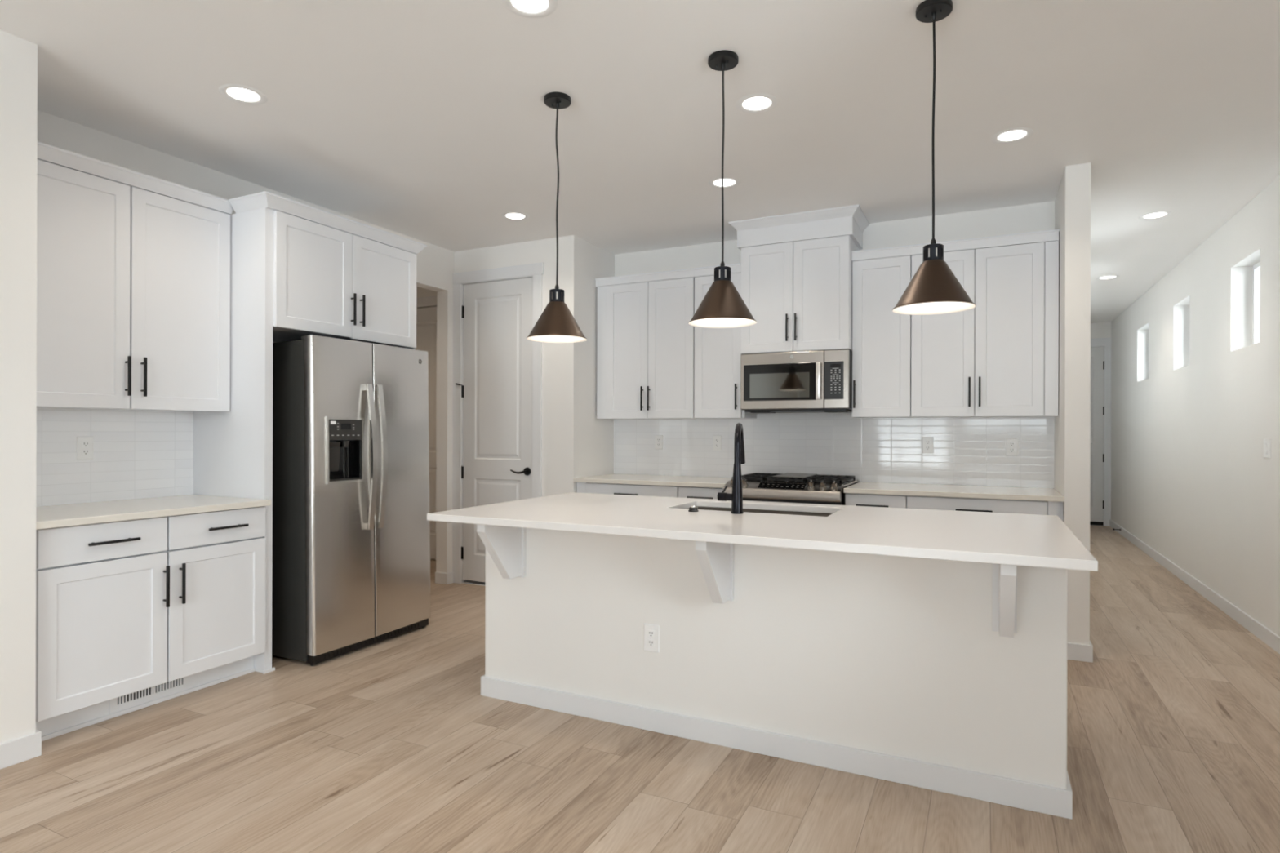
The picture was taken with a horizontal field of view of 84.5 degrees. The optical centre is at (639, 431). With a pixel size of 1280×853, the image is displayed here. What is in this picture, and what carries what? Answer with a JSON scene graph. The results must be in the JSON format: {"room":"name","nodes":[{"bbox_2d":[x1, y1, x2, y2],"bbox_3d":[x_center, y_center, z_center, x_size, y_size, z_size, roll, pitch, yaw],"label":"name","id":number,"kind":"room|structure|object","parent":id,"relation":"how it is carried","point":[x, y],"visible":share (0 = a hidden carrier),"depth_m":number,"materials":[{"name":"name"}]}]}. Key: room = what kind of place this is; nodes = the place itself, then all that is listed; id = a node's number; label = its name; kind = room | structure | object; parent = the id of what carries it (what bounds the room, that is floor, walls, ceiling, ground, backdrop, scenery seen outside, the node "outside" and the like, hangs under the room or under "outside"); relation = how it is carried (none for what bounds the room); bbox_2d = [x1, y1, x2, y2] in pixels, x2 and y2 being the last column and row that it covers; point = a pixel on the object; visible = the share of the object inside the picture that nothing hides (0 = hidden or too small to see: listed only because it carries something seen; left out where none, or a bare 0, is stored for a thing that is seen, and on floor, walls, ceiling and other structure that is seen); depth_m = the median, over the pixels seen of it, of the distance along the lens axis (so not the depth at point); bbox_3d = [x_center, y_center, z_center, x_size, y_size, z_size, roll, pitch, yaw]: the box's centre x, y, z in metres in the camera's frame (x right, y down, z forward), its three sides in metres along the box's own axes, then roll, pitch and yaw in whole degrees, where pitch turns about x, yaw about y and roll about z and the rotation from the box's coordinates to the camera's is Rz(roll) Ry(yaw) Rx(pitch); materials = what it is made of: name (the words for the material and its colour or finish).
{"room":"kitchen","nodes":[
{"label":"kitchen","id":0,"kind":"room"},
{"bbox_2d":[0,29,37,743],"bbox_3d":[-3.934,-0.122,0.320,0.783,2.743,5.715,0,0,26],"label":"wall","id":1,"kind":"structure","parent":0,"point":[18,55],"depth_m":2.66,"materials":[{"name":"paint"}]},
{"bbox_2d":[0,729,41,769],"bbox_3d":[-3.616,1.204,0.226,0.151,0.092,5.629,0,0,26],"label":"baseboard","id":2,"kind":"structure","parent":1,"relation":"attached to","point":[23,748],"depth_m":2.66,"materials":[{"name":"paint"}]},
{"bbox_2d":[37,110,454,573],"bbox_3d":[-2.142,-0.117,4.742,0.115,2.744,4.036,0,0,26],"label":"wall","id":3,"kind":"structure","parent":0,"point":[435,264],"depth_m":5.23,"materials":[{"name":"paint"}]},
{"bbox_2d":[35,408,193,506],"bbox_3d":[-2.702,0.122,3.457,0.010,0.458,1.004,0,0,26],"label":"backsplash","id":4,"kind":"structure","parent":3,"relation":"attached to","point":[138,454],"depth_m":3.55,"materials":[{"name":"tile"}]},
{"bbox_2d":[76,436,93,460],"bbox_3d":[-2.704,0.084,3.433,0.008,0.115,0.071,0,0,26],"label":"power outlet","id":5,"kind":"object","parent":4,"relation":"attached to","point":[85,445],"visible":1,"depth_m":3.43,"materials":[{"name":"white plastic"}]},
{"bbox_2d":[81,448,89,455],"bbox_3d":[-2.701,0.103,3.431,0.002,0.029,0.033,0,0,26],"label":"receptacle","id":6,"kind":"object","parent":5,"relation":"attached to","point":[84,451],"depth_m":3.43,"materials":[{"name":"white plastic"}]},
{"bbox_2d":[81,440,89,447],"bbox_3d":[-2.701,0.064,3.431,0.002,0.029,0.033,0,0,26],"label":"receptacle","id":7,"kind":"object","parent":5,"relation":"attached to","point":[84,443],"depth_m":3.43,"materials":[{"name":"white plastic"}]},
{"bbox_2d":[36,141,233,411],"bbox_3d":[-2.537,-0.663,3.377,0.371,1.116,1.002,0,0,26],"label":"upper cabinet","id":8,"kind":"object","parent":3,"relation":"attached to","point":[133,268],"visible":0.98,"depth_m":3.30,"materials":[{"name":"paint"}]},
{"bbox_2d":[416,286,436,559],"bbox_3d":[-2.610,-0.119,5.889,1.734,2.743,2.485,0,0,26],"label":"wall","id":9,"kind":"structure","parent":0,"point":[420,292],"depth_m":6.90,"materials":[{"name":"paint"}]},
{"bbox_2d":[414,306,436,559],"bbox_3d":[-2.214,0.016,6.931,0.830,2.435,0.034,0,0,26],"label":"door","id":10,"kind":"structure","parent":9,"relation":"in","point":[426,317],"depth_m":6.82,"materials":[{"name":"paint"}]},
{"bbox_2d":[416,295,436,308],"bbox_3d":[-2.216,-0.026,6.927,1.030,2.560,0.044,0,0,26],"label":"door frame","id":11,"kind":"structure","parent":9,"relation":"attached to","point":[427,301],"depth_m":6.84,"materials":[{"name":"paint"}]},
{"bbox_2d":[454,235,614,496],"bbox_3d":[-0.879,-0.113,5.878,1.156,2.744,0.656,0,0,26],"label":"wall","id":12,"kind":"structure","parent":0,"point":[575,443],"depth_m":5.44,"materials":[{"name":"paint"}]},
{"bbox_2d":[435,572,453,584],"bbox_3d":[-1.092,1.211,5.565,1.287,0.092,0.074,0,0,25],"label":"baseboard","id":13,"kind":"structure","parent":12,"relation":"attached to","point":[441,578],"depth_m":5.78,"materials":[{"name":"paint"}]},
{"bbox_2d":[455,276,533,582],"bbox_3d":[-1.170,0.011,5.652,0.739,2.432,0.094,0,0,26],"label":"door","id":14,"kind":"structure","parent":12,"relation":"in","point":[496,390],"depth_m":5.67,"materials":[{"name":"paint"}]},
{"bbox_2d":[452,262,543,586],"bbox_3d":[-1.124,-0.023,5.685,0.885,2.560,0.134,0,0,26],"label":"door frame","id":15,"kind":"structure","parent":12,"relation":"attached to","point":[535,270],"depth_m":5.77,"materials":[{"name":"paint"}]},
{"bbox_2d":[0,0,1279,323],"bbox_3d":[-0.255,-1.534,4.135,7.500,0.100,16.000,0,0,26],"label":"ceiling","id":16,"kind":"structure","parent":0,"point":[428,121],"depth_m":3.21,"materials":[{"name":"paint"}]},
{"bbox_2d":[218,84,267,104],"bbox_3d":[-1.752,-1.486,3.111,0.190,0.003,0.190,0,0,26],"label":"recessed light","id":17,"kind":"object","parent":16,"relation":"in","point":[239,93],"visible":1,"depth_m":3.10,"materials":[{"name":"white plastic"}]},
{"bbox_2d":[226,87,259,101],"bbox_3d":[-1.752,-1.486,3.111,0.127,0.002,0.127,0,0,30],"label":"diffuser","id":18,"kind":"object","parent":17,"relation":"attached to","point":[237,94],"depth_m":3.11,"materials":[{"name":"white plastic"}]},
{"bbox_2d":[501,211,528,220],"bbox_3d":[-0.861,-1.484,4.861,0.190,0.003,0.190,0,0,26],"label":"recessed light","id":19,"kind":"object","parent":16,"relation":"in","point":[514,215],"visible":1,"depth_m":4.85,"materials":[{"name":"white plastic"}]},
{"bbox_2d":[506,213,524,218],"bbox_3d":[-0.861,-1.484,4.861,0.127,0.002,0.127,0,0,22],"label":"diffuser","id":20,"kind":"object","parent":19,"relation":"attached to","point":[508,215],"depth_m":4.85,"materials":[{"name":"white plastic"}]},
{"bbox_2d":[502,0,557,17],"bbox_3d":[-0.380,-1.482,2.431,0.190,0.003,0.190,0,0,26],"label":"recessed light","id":21,"kind":"object","parent":16,"relation":"in","point":[533,8],"visible":1,"depth_m":2.46,"materials":[{"name":"white plastic"}]},
{"bbox_2d":[511,0,548,12],"bbox_3d":[-0.380,-1.482,2.431,0.127,0.002,0.127,0,0,22],"label":"diffuser","id":22,"kind":"object","parent":21,"relation":"attached to","point":[517,6],"depth_m":2.45,"materials":[{"name":"white plastic"}]},
{"bbox_2d":[526,91,586,342],"bbox_3d":[-0.369,-0.946,3.138,0.269,1.075,0.269,0,0,26],"label":"pendant lamp","id":23,"kind":"object","parent":16,"relation":"hanging from","point":[556,323],"visible":1,"depth_m":3.10,"materials":[{"name":"black metal"}]},
{"bbox_2d":[688,49,756,328],"bbox_3d":[0.329,-0.955,2.796,0.269,1.053,0.269,0,0,26],"label":"pendant lamp","id":24,"kind":"object","parent":16,"relation":"hanging from","point":[722,306],"visible":1,"depth_m":2.76,"materials":[{"name":"black metal"}]},
{"bbox_2d":[708,176,740,187],"bbox_3d":[0.503,-1.480,4.194,0.190,0.003,0.190,0,0,26],"label":"recessed light","id":25,"kind":"object","parent":16,"relation":"in","point":[728,182],"visible":0.97,"depth_m":4.19,"materials":[{"name":"white plastic"}]},
{"bbox_2d":[713,178,735,186],"bbox_3d":[0.503,-1.480,4.194,0.127,0.002,0.127,0,0,22],"label":"diffuser","id":26,"kind":"object","parent":25,"relation":"attached to","point":[717,182],"depth_m":4.19,"materials":[{"name":"white plastic"}]},
{"bbox_2d":[735,93,777,112],"bbox_3d":[0.528,-1.480,3.183,0.190,0.003,0.190,0,0,26],"label":"recessed light","id":27,"kind":"object","parent":16,"relation":"in","point":[753,103],"visible":1,"depth_m":3.18,"materials":[{"name":"white plastic"}]},
{"bbox_2d":[742,97,771,110],"bbox_3d":[0.528,-1.480,3.183,0.127,0.002,0.127,0,0,22],"label":"diffuser","id":28,"kind":"object","parent":27,"relation":"attached to","point":[750,103],"depth_m":3.18,"materials":[{"name":"white plastic"}]},
{"bbox_2d":[892,0,975,315],"bbox_3d":[1.024,-0.953,2.456,0.269,1.053,0.269,0,0,26],"label":"pendant lamp","id":29,"kind":"object","parent":16,"relation":"hanging from","point":[934,288],"visible":1,"depth_m":2.43,"materials":[{"name":"black metal"}]},
{"bbox_2d":[991,127,1033,142],"bbox_3d":[1.859,-1.476,3.518,0.190,0.003,0.190,0,0,26],"label":"recessed light","id":30,"kind":"object","parent":16,"relation":"in","point":[1016,134],"visible":1,"depth_m":3.51,"materials":[{"name":"white plastic"}]},
{"bbox_2d":[997,129,1026,141],"bbox_3d":[1.859,-1.476,3.518,0.127,0.002,0.127,0,0,30],"label":"diffuser","id":31,"kind":"object","parent":30,"relation":"attached to","point":[1009,135],"depth_m":3.52,"materials":[{"name":"white plastic"}]},
{"bbox_2d":[1096,275,1119,279],"bbox_3d":[4.469,-1.469,6.726,0.190,0.003,0.190,0,0,26],"label":"recessed light","id":32,"kind":"object","parent":16,"relation":"in","point":[1107,277],"visible":1,"depth_m":6.71,"materials":[{"name":"white plastic"}]},
{"bbox_2d":[1099,275,1115,279],"bbox_3d":[4.469,-1.469,6.726,0.127,0.002,0.127,0,0,-11],"label":"diffuser","id":33,"kind":"object","parent":32,"relation":"attached to","point":[1102,277],"depth_m":6.71,"materials":[{"name":"white plastic"}]},
{"bbox_2d":[1137,210,1172,219],"bbox_3d":[3.514,-1.471,4.803,0.190,0.003,0.190,0,0,26],"label":"recessed light","id":34,"kind":"object","parent":16,"relation":"in","point":[1155,215],"visible":1,"depth_m":4.79,"materials":[{"name":"white plastic"}]},
{"bbox_2d":[1143,212,1166,217],"bbox_3d":[3.514,-1.471,4.803,0.127,0.002,0.127,0,0,22],"label":"diffuser","id":35,"kind":"object","parent":34,"relation":"attached to","point":[1152,215],"depth_m":4.79,"materials":[{"name":"white plastic"}]},
{"bbox_2d":[0,524,1279,852],"bbox_3d":[-0.263,1.309,4.135,7.500,0.100,16.000,0,0,26],"label":"floor","id":36,"kind":"structure","parent":0,"point":[394,744],"depth_m":2.59,"materials":[{"name":"brown wood"}]},
{"bbox_2d":[35,506,266,741],"bbox_3d":[-2.410,0.818,3.313,0.660,0.872,1.001,0,0,26],"label":"base cabinet","id":37,"kind":"object","parent":36,"relation":"on","point":[129,606],"visible":0.91,"depth_m":3.10,"materials":[{"name":"paint"}]},
{"bbox_2d":[109,675,190,714],"bbox_3d":[-2.236,1.193,3.224,0.006,0.086,0.345,0,0,26],"label":"vent","id":38,"kind":"object","parent":37,"relation":"attached to","point":[127,701],"visible":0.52,"depth_m":3.21,"materials":[{"name":"metal"}]},
{"bbox_2d":[35,494,271,529],"bbox_3d":[-2.410,0.366,3.313,0.662,0.030,1.003,0,0,26],"label":"countertop","id":39,"kind":"structure","parent":37,"relation":"on","point":[93,513],"depth_m":3.21,"materials":[{"name":"white stone"}]},
{"bbox_2d":[192,191,426,674],"bbox_3d":[-1.951,0.017,4.243,0.664,2.476,1.151,0,0,26],"label":"tall cabinet","id":40,"kind":"object","parent":36,"relation":"on","point":[298,269],"visible":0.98,"depth_m":3.78,"materials":[{"name":"paint"}]},
{"bbox_2d":[271,334,430,666],"bbox_3d":[-1.828,0.377,4.267,0.796,1.765,0.882,-1,0,26],"label":"refrigerator","id":41,"kind":"object","parent":36,"relation":"on","point":[351,537],"visible":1,"depth_m":3.93,"materials":[{"name":"grey metal"}]},
{"bbox_2d":[576,482,679,497],"bbox_3d":[0.018,0.824,5.425,0.838,0.872,0.656,0,0,26],"label":"base cabinet","id":42,"kind":"object","parent":36,"relation":"on","point":[581,487],"visible":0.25,"depth_m":5.15,"materials":[{"name":"paint"}]},
{"bbox_2d":[573,473,732,488],"bbox_3d":[0.179,0.374,5.352,1.208,0.030,0.649,0,0,26],"label":"countertop","id":43,"kind":"structure","parent":42,"relation":"on","point":[614,478],"depth_m":5.20,"materials":[{"name":"white stone"}]},
{"bbox_2d":[678,486,723,499],"bbox_3d":[0.556,0.826,5.162,0.359,0.872,0.656,0,0,26],"label":"drawer","id":44,"kind":"object","parent":36,"relation":"on","point":[683,491],"visible":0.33,"depth_m":4.91,"materials":[{"name":"paint"}]},
{"bbox_2d":[476,524,1072,819],"bbox_3d":[0.440,0.825,3.054,2.410,0.872,1.065,0,0,26],"label":"kitchen island","id":45,"kind":"object","parent":36,"relation":"on","point":[944,676],"visible":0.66,"depth_m":2.68,"materials":[{"name":"paint"}]},
{"bbox_2d":[644,623,659,653],"bbox_3d":[0.048,0.873,2.966,0.071,0.115,0.008,0,0,26],"label":"power outlet","id":46,"kind":"object","parent":45,"relation":"attached to","point":[651,632],"visible":1,"depth_m":2.96,"materials":[{"name":"white plastic"}]},
{"bbox_2d":[647,639,654,647],"bbox_3d":[0.046,0.892,2.963,0.033,0.029,0.002,0,0,26],"label":"receptacle","id":47,"kind":"object","parent":46,"relation":"attached to","point":[651,642],"depth_m":2.96,"materials":[{"name":"white plastic"}]},
{"bbox_2d":[647,630,654,637],"bbox_3d":[0.046,0.853,2.963,0.033,0.029,0.002,0,0,26],"label":"receptacle","id":48,"kind":"object","parent":46,"relation":"attached to","point":[651,633],"depth_m":2.96,"materials":[{"name":"white plastic"}]},
{"bbox_2d":[426,492,1097,571],"bbox_3d":[0.439,0.374,3.032,2.444,0.030,1.190,0,0,26],"label":"island countertop","id":49,"kind":"structure","parent":45,"relation":"on","point":[1037,540],"depth_m":2.69,"materials":[{"name":"white stone"}]},
{"bbox_2d":[688,506,698,511],"bbox_3d":[0.239,0.347,3.145,0.045,0.024,0.045,0,0,26],"label":"switch","id":50,"kind":"object","parent":49,"relation":"on","point":[692,508],"visible":1,"depth_m":3.13,"materials":[{"name":"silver metal"}]},
{"bbox_2d":[716,422,745,514],"bbox_3d":[0.441,0.161,3.172,0.112,0.396,0.249,0,0,26],"label":"faucet","id":51,"kind":"object","parent":49,"relation":"on","point":[735,497],"visible":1,"depth_m":3.06,"materials":[{"name":"black metal"}]},
{"bbox_2d":[687,506,832,516],"bbox_3d":[0.539,0.492,3.299,0.785,0.203,0.426,0,0,26],"label":"sink","id":52,"kind":"object","parent":49,"relation":"in","point":[699,508],"visible":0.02,"depth_m":3.46,"materials":[{"name":"silver metal"}]},
{"bbox_2d":[723,472,858,505],"bbox_3d":[1.049,0.786,4.862,0.769,0.955,0.759,0,0,26],"label":"stove","id":53,"kind":"object","parent":36,"relation":"on","point":[802,488],"visible":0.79,"depth_m":4.61,"materials":[{"name":"grey metal"}]},
{"bbox_2d":[746,479,853,484],"bbox_3d":[1.085,0.346,4.933,0.729,0.002,0.566,0,0,26],"label":"cooktop","id":54,"kind":"object","parent":53,"relation":"in","point":[846,482],"depth_m":4.70,"materials":[{"name":"black metal"}]},
{"bbox_2d":[842,480,858,487],"bbox_3d":[1.081,0.354,4.925,0.769,0.014,0.618,0,0,26],"label":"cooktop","id":55,"kind":"object","parent":53,"relation":"in","point":[846,483],"depth_m":4.74,"materials":[{"name":"silver metal"}]},
{"bbox_2d":[844,493,906,508],"bbox_3d":[1.593,0.829,4.654,0.370,0.872,0.656,0,0,26],"label":"drawer","id":56,"kind":"object","parent":36,"relation":"on","point":[851,499],"visible":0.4,"depth_m":4.39,"materials":[{"name":"paint"}]},
{"bbox_2d":[906,495,1062,520],"bbox_3d":[2.131,0.830,4.391,0.827,0.872,0.656,0,0,26],"label":"base cabinet","id":57,"kind":"object","parent":36,"relation":"on","point":[973,504],"visible":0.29,"depth_m":4.11,"materials":[{"name":"paint"}]},
{"bbox_2d":[843,481,1064,502],"bbox_3d":[1.967,0.379,4.477,1.201,0.030,0.649,0,0,26],"label":"countertop","id":58,"kind":"structure","parent":57,"relation":"on","point":[1037,494],"depth_m":4.32,"materials":[{"name":"white stone"}]},
{"bbox_2d":[614,200,1054,488],"bbox_3d":[0.780,-0.109,5.495,4.473,2.743,0.115,0,0,26],"label":"wall","id":59,"kind":"structure","parent":0,"point":[1034,217],"depth_m":4.90,"materials":[{"name":"paint"}]},
{"bbox_2d":[595,267,704,418],"bbox_3d":[0.086,-0.656,5.564,0.846,1.117,0.372,0,0,26],"label":"upper cabinet","id":60,"kind":"object","parent":59,"relation":"attached to","point":[646,338],"visible":1,"depth_m":5.41,"materials":[{"name":"paint"}]},
{"bbox_2d":[693,262,756,418],"bbox_3d":[0.640,-0.655,5.293,0.386,1.117,0.372,0,0,26],"label":"upper cabinet","id":61,"kind":"object","parent":59,"relation":"attached to","point":[717,389],"visible":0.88,"depth_m":5.17,"materials":[{"name":"paint"}]},
{"bbox_2d":[728,204,869,354],"bbox_3d":[1.130,-1.014,4.998,0.889,0.932,0.471,0,0,26],"label":"upper cabinet","id":62,"kind":"object","parent":59,"relation":"attached to","point":[797,268],"visible":1,"depth_m":4.81,"materials":[{"name":"paint"}]},
{"bbox_2d":[740,349,852,413],"bbox_3d":[1.131,-0.337,4.998,0.746,0.417,0.446,0,0,26],"label":"microwave","id":63,"kind":"object","parent":62,"relation":"attached to","point":[820,380],"visible":0.98,"depth_m":4.82,"materials":[{"name":"silver metal"}]},
{"bbox_2d":[613,412,1054,488],"bbox_3d":[1.217,0.115,5.211,3.196,0.498,0.010,0,0,26],"label":"backsplash","id":64,"kind":"structure","parent":59,"relation":"attached to","point":[967,451],"depth_m":5.07,"materials":[{"name":"tile"}]},
{"bbox_2d":[654,435,662,449],"bbox_3d":[0.153,0.091,5.722,0.071,0.115,0.008,0,0,26],"label":"power outlet","id":65,"kind":"object","parent":64,"relation":"attached to","point":[658,438],"visible":1,"depth_m":5.72,"materials":[{"name":"white plastic"}]},
{"bbox_2d":[712,435,721,450],"bbox_3d":[0.603,0.093,5.502,0.071,0.115,0.008,0,0,26],"label":"power outlet","id":66,"kind":"object","parent":64,"relation":"attached to","point":[717,440],"visible":1,"depth_m":5.50,"materials":[{"name":"white plastic"}]},
{"bbox_2d":[922,436,933,453],"bbox_3d":[1.975,0.097,4.830,0.071,0.115,0.008,0,0,26],"label":"power outlet","id":67,"kind":"object","parent":64,"relation":"attached to","point":[927,442],"visible":1,"depth_m":4.83,"materials":[{"name":"white plastic"}]},
{"bbox_2d":[924,445,930,449],"bbox_3d":[1.974,0.116,4.828,0.033,0.029,0.002,0,0,26],"label":"receptacle","id":68,"kind":"object","parent":67,"relation":"attached to","point":[926,447],"depth_m":4.83,"materials":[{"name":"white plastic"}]},
{"bbox_2d":[924,440,930,444],"bbox_3d":[1.974,0.077,4.828,0.033,0.029,0.002,0,0,26],"label":"receptacle","id":69,"kind":"object","parent":67,"relation":"attached to","point":[926,442],"depth_m":4.83,"materials":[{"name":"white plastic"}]},
{"bbox_2d":[1005,438,1017,456],"bbox_3d":[2.433,0.105,4.606,0.071,0.115,0.008,0,0,26],"label":"power outlet","id":70,"kind":"object","parent":64,"relation":"attached to","point":[1011,444],"visible":1,"depth_m":4.60,"materials":[{"name":"white plastic"}]},
{"bbox_2d":[1008,448,1014,452],"bbox_3d":[2.432,0.124,4.604,0.033,0.029,0.002,0,0,26],"label":"receptacle","id":71,"kind":"object","parent":70,"relation":"attached to","point":[1011,450],"depth_m":4.60,"materials":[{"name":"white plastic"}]},
{"bbox_2d":[1008,441,1014,446],"bbox_3d":[2.432,0.085,4.604,0.033,0.029,0.002,0,0,26],"label":"receptacle","id":72,"kind":"object","parent":70,"relation":"attached to","point":[1011,443],"depth_m":4.60,"materials":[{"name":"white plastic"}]},
{"bbox_2d":[851,244,911,417],"bbox_3d":[1.659,-0.652,4.794,0.374,1.117,0.372,0,0,26],"label":"upper cabinet","id":73,"kind":"object","parent":59,"relation":"attached to","point":[882,336],"visible":0.96,"depth_m":4.67,"materials":[{"name":"paint"}]},
{"bbox_2d":[911,229,1059,417],"bbox_3d":[2.201,-0.650,4.529,0.832,1.117,0.372,0,0,26],"label":"upper cabinet","id":74,"kind":"object","parent":59,"relation":"attached to","point":[998,357],"visible":0.99,"depth_m":4.37,"materials":[{"name":"paint"}]},
{"bbox_2d":[1053,162,1090,644],"bbox_3d":[3.894,-0.100,6.907,0.120,2.743,6.708,0,0,26],"label":"wall partition","id":75,"kind":"structure","parent":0,"point":[1073,199],"depth_m":3.90,"materials":[{"name":"paint"}]},
{"bbox_2d":[1066,640,1093,662],"bbox_3d":[3.887,1.225,6.901,0.148,0.092,6.722,0,0,26],"label":"baseboard","id":76,"kind":"structure","parent":75,"relation":"attached to","point":[1075,651],"depth_m":3.88,"materials":[{"name":"paint"}]},
{"bbox_2d":[1090,321,1111,338],"bbox_3d":[5.844,-0.095,9.751,1.124,2.744,0.115,0,0,26],"label":"wall","id":77,"kind":"structure","parent":0,"point":[1098,330],"depth_m":9.50,"materials":[{"name":"paint"}]},
{"bbox_2d":[1089,346,1104,525],"bbox_3d":[5.871,0.068,9.695,0.892,2.414,0.056,0,0,26],"label":"door","id":78,"kind":"structure","parent":77,"relation":"in","point":[1097,362],"depth_m":9.53,"materials":[{"name":"paint"}]},
{"bbox_2d":[1090,337,1111,526],"bbox_3d":[5.900,0.012,9.713,0.988,2.530,0.135,0,0,26],"label":"door frame","id":79,"kind":"structure","parent":77,"relation":"attached to","point":[1105,343],"depth_m":9.46,"materials":[{"name":"paint"}]},
{"bbox_2d":[1111,175,1279,636],"bbox_3d":[3.000,-0.103,2.473,0.165,2.743,15.680,0,0,26],"label":"wall","id":80,"kind":"structure","parent":0,"point":[1192,479],"depth_m":5.31,"materials":[{"name":"paint"}]},
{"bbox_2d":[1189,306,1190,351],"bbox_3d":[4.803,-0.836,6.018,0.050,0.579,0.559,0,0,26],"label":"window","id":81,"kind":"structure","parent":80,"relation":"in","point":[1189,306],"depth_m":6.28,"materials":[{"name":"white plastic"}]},
{"bbox_2d":[1109,519,1279,653],"bbox_3d":[2.909,1.222,2.499,0.014,0.092,15.450,0,0,26],"label":"baseboard","id":82,"kind":"structure","parent":80,"relation":"attached to","point":[1255,628],"depth_m":5.20,"materials":[{"name":"paint"}]},
{"bbox_2d":[1252,261,1260,344],"bbox_3d":[4.078,-0.838,4.537,0.050,0.579,0.572,0,0,26],"label":"window","id":83,"kind":"structure","parent":80,"relation":"in","point":[1256,268],"depth_m":4.77,"materials":[{"name":"white glass"}]},
{"bbox_2d":[1263,439,1271,458],"bbox_3d":[3.758,0.105,4.222,0.010,0.115,0.112,0,0,26],"label":"light switch","id":84,"kind":"object","parent":80,"relation":"attached to","point":[1267,442],"visible":1,"depth_m":4.21,"materials":[{"name":"white plastic"}]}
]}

